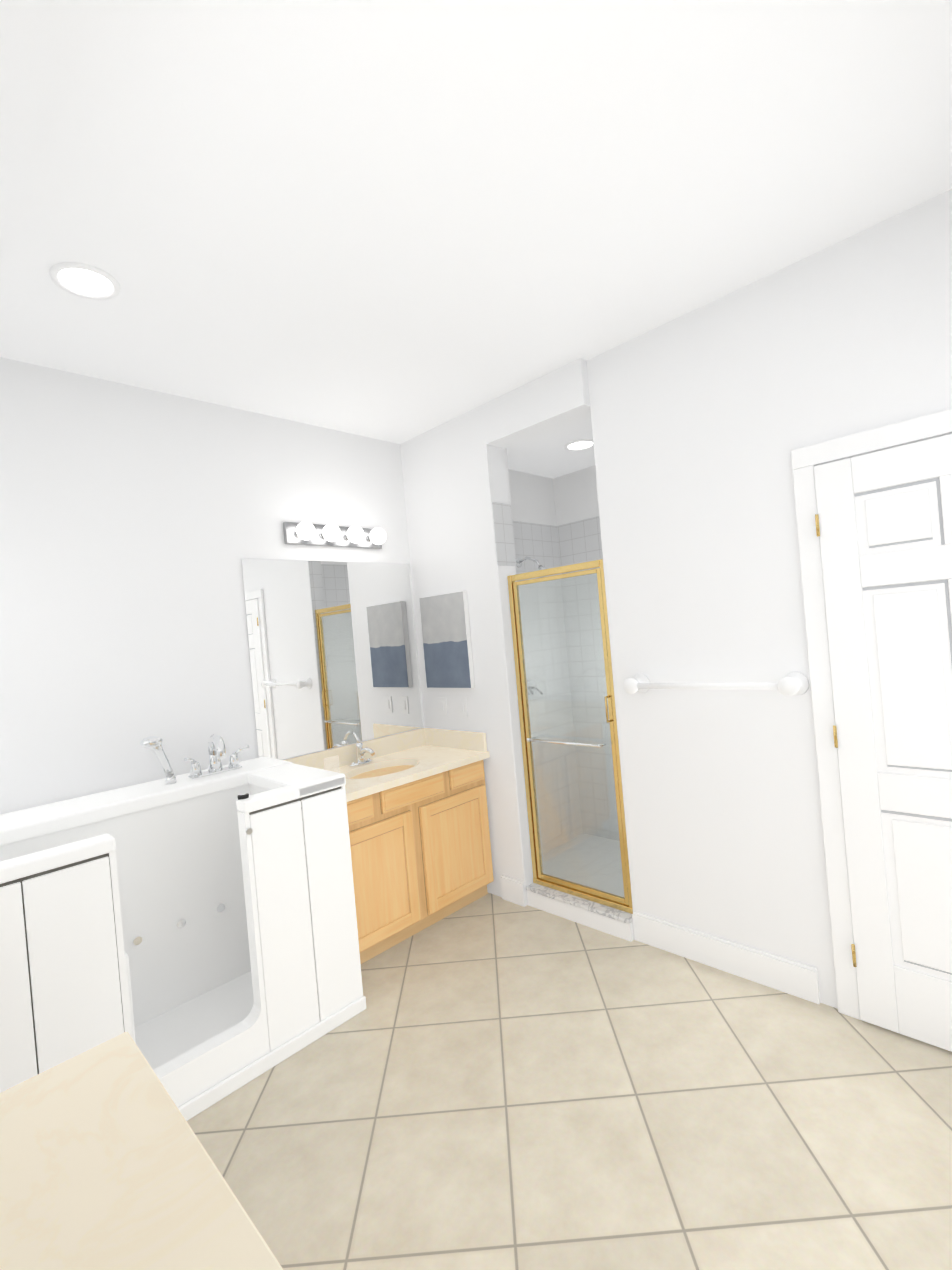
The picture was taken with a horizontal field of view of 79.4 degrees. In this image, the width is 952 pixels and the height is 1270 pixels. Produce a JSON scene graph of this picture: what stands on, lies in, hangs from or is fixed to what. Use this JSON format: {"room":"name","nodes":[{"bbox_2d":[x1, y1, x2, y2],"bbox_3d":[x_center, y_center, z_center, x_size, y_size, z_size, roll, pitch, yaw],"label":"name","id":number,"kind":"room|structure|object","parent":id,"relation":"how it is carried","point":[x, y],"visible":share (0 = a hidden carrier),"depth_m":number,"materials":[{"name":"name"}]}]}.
{"room":"bathroom","nodes":[
{"label":"bathroom","id":0,"kind":"room"},
{"bbox_2d":[0,357,424,813],"bbox_3d":[-0.916,0.206,3.280,0.150,2.800,3.800,-5,0,45],"label":"wall","id":1,"kind":"structure","parent":0,"point":[137,524],"depth_m":2.60,"materials":[{"name":"white paint"}]},
{"bbox_2d":[241,558,422,759],"bbox_3d":[-0.773,0.103,3.319,0.006,1.058,1.086,-5,0,45],"label":"mirror","id":2,"kind":"object","parent":1,"relation":"attached to","point":[332,654],"visible":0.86,"depth_m":3.25,"materials":[{"name":"clear glass"}]},
{"bbox_2d":[283,521,385,548],"bbox_3d":[-0.769,-0.574,3.277,0.150,0.120,0.630,-5,0,45],"label":"light bar","id":3,"kind":"object","parent":1,"relation":"attached to","point":[310,534],"visible":1,"depth_m":3.23,"materials":[{"name":"white glass"}]},
{"bbox_2d":[0,0,951,443],"bbox_3d":[0.110,-1.333,1.282,4.600,0.100,2.900,-5,0,45],"label":"ceiling","id":4,"kind":"structure","parent":0,"point":[396,220],"depth_m":1.59,"materials":[{"name":"white paint"}]},
{"bbox_2d":[49,262,120,299],"bbox_3d":[-1.282,-1.165,1.886,0.194,0.020,0.194,-5,0,45],"label":"recessed light","id":5,"kind":"object","parent":4,"relation":"in","point":[84,280],"visible":1,"depth_m":1.88,"materials":[{"name":"white paint"}]},
{"bbox_2d":[492,448,547,886],"bbox_3d":[0.167,0.113,3.411,0.306,2.800,0.021,-5,0,45],"label":"wall","id":6,"kind":"structure","parent":0,"point":[506,522],"depth_m":3.24,"materials":[{"name":"paint"}]},
{"bbox_2d":[516,471,583,851],"bbox_3d":[0.305,0.100,3.854,0.100,2.800,0.845,-5,0,45],"label":"wall","id":7,"kind":"structure","parent":0,"point":[545,522],"depth_m":3.99,"materials":[{"name":"tile"}]},
{"bbox_2d":[516,556,548,694],"bbox_3d":[0.404,-0.061,3.715,0.250,0.916,0.104,-5,0,45],"label":"shower head","id":8,"kind":"object","parent":7,"relation":"attached to","point":[519,561],"visible":0.73,"depth_m":3.77},
{"bbox_2d":[506,415,594,478],"bbox_3d":[0.647,-1.163,3.423,1.140,0.060,0.870,-5,0,45],"label":"ceiling","id":9,"kind":"structure","parent":0,"point":[547,454],"depth_m":3.54,"materials":[{"name":"white paint"}]},
{"bbox_2d":[564,439,593,450],"bbox_3d":[0.618,-1.131,3.405,0.194,0.020,0.194,-5,0,45],"label":"recessed light","id":10,"kind":"object","parent":9,"relation":"attached to","point":[581,444],"visible":0.88,"depth_m":3.40,"materials":[{"name":"white paint"}]},
{"bbox_2d":[187,892,951,1269],"bbox_3d":[0.726,1.504,1.661,4.600,0.060,3.950,-5,0,45],"label":"floor","id":11,"kind":"structure","parent":0,"point":[491,1082],"depth_m":1.77,"materials":[{"name":"tile"}]},
{"bbox_2d":[0,1031,282,1269],"bbox_3d":[0.101,0.997,0.038,2.815,1.066,0.527,-5,0,45],"label":"countertop","id":12,"kind":"structure","parent":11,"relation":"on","point":[106,1162],"depth_m":0.86,"materials":[{"name":"beige stone"}]},
{"bbox_2d":[0,734,365,1120],"bbox_3d":[-1.304,1.026,2.162,0.770,1.239,1.479,-5,0,45],"label":"tub","id":13,"kind":"object","parent":11,"relation":"on","point":[194,932],"visible":0.92,"depth_m":2.22,"materials":[{"name":"white plastic"}]},
{"bbox_2d":[324,755,338,772],"bbox_3d":[-0.607,1.065,2.578,0.004,1.040,0.077,-5,0,45],"label":"guard","id":14,"kind":"object","parent":11,"relation":"on","point":[331,764],"visible":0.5,"depth_m":2.58,"materials":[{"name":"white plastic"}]},
{"bbox_2d":[284,728,493,963],"bbox_3d":[-0.468,1.054,3.141,0.571,1.034,1.062,-5,0,45],"label":"bathroom vanity","id":15,"kind":"object","parent":11,"relation":"on","point":[419,831],"visible":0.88,"depth_m":3.03,"materials":[{"name":"brown wood"}]},
{"bbox_2d":[525,883,633,941],"bbox_3d":[0.557,1.433,3.022,0.646,0.105,0.144,-5,0,45],"label":"shower curb","id":16,"kind":"object","parent":11,"relation":"on","point":[606,919],"visible":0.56,"depth_m":2.95,"materials":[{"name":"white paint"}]},
{"bbox_2d":[507,559,632,913],"bbox_3d":[0.468,0.514,3.010,0.634,1.739,0.093,-5,0,45],"label":"shower door","id":17,"kind":"structure","parent":16,"relation":"on","point":[577,889],"depth_m":3.04,"materials":[{"name":"clear glass"}]},
{"bbox_2d":[541,834,624,897],"bbox_3d":[0.871,1.440,3.429,1.140,0.035,0.870,-5,0,45],"label":"pan","id":18,"kind":"object","parent":11,"relation":"on","point":[611,873],"depth_m":3.62,"materials":[{"name":"tile"}]},
{"bbox_2d":[552,466,627,848],"bbox_3d":[1.093,0.032,3.770,1.340,2.800,0.100,-5,0,45],"label":"wall","id":19,"kind":"structure","parent":0,"point":[577,505],"depth_m":4.02,"materials":[{"name":"tile"}]},
{"bbox_2d":[400,189,951,1008],"bbox_3d":[1.200,0.027,2.260,4.300,2.800,0.150,-5,0,45],"label":"wall","id":20,"kind":"structure","parent":0,"point":[708,419],"depth_m":2.41,"materials":[{"name":"white paint"}]},
{"bbox_2d":[438,697,447,715],"bbox_3d":[-0.209,0.446,3.578,0.075,0.115,0.010,-5,0,45],"label":"switch plate","id":21,"kind":"object","parent":20,"relation":"attached to","point":[442,703],"depth_m":3.57,"materials":[{"name":"white plastic"}]},
{"bbox_2d":[419,591,474,687],"bbox_3d":[-0.182,0.037,3.498,0.400,0.570,0.034,-5,0,45],"label":"picture","id":22,"kind":"object","parent":20,"relation":"attached to","point":[447,646],"visible":1,"depth_m":3.46,"materials":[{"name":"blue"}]},
{"bbox_2d":[457,698,467,716],"bbox_3d":[-0.082,0.435,3.452,0.075,0.115,0.010,-5,0,45],"label":"switch plate","id":23,"kind":"object","parent":20,"relation":"attached to","point":[462,706],"depth_m":3.45,"materials":[{"name":"white plastic"}]},
{"bbox_2d":[623,672,808,695],"bbox_3d":[0.960,0.210,2.398,0.747,0.092,0.112,-5,0,45],"label":"towel rail","id":24,"kind":"object","parent":20,"relation":"attached to","point":[793,683],"visible":1,"depth_m":2.29,"materials":[{"name":"white ceramic"}]},
{"bbox_2d":[632,911,819,1003],"bbox_3d":[1.041,1.377,2.491,0.790,0.135,0.014,-5,0,45],"label":"baseboard","id":25,"kind":"structure","parent":20,"relation":"attached to","point":[792,977],"depth_m":2.44,"materials":[{"name":"white paint"}]},
{"bbox_2d":[791,409,951,1051],"bbox_3d":[1.581,0.337,1.793,0.950,2.118,0.111,-5,0,45],"label":"door","id":26,"kind":"structure","parent":20,"relation":"in","point":[874,529],"depth_m":1.99,"materials":[{"name":"white paint"}]}
]}

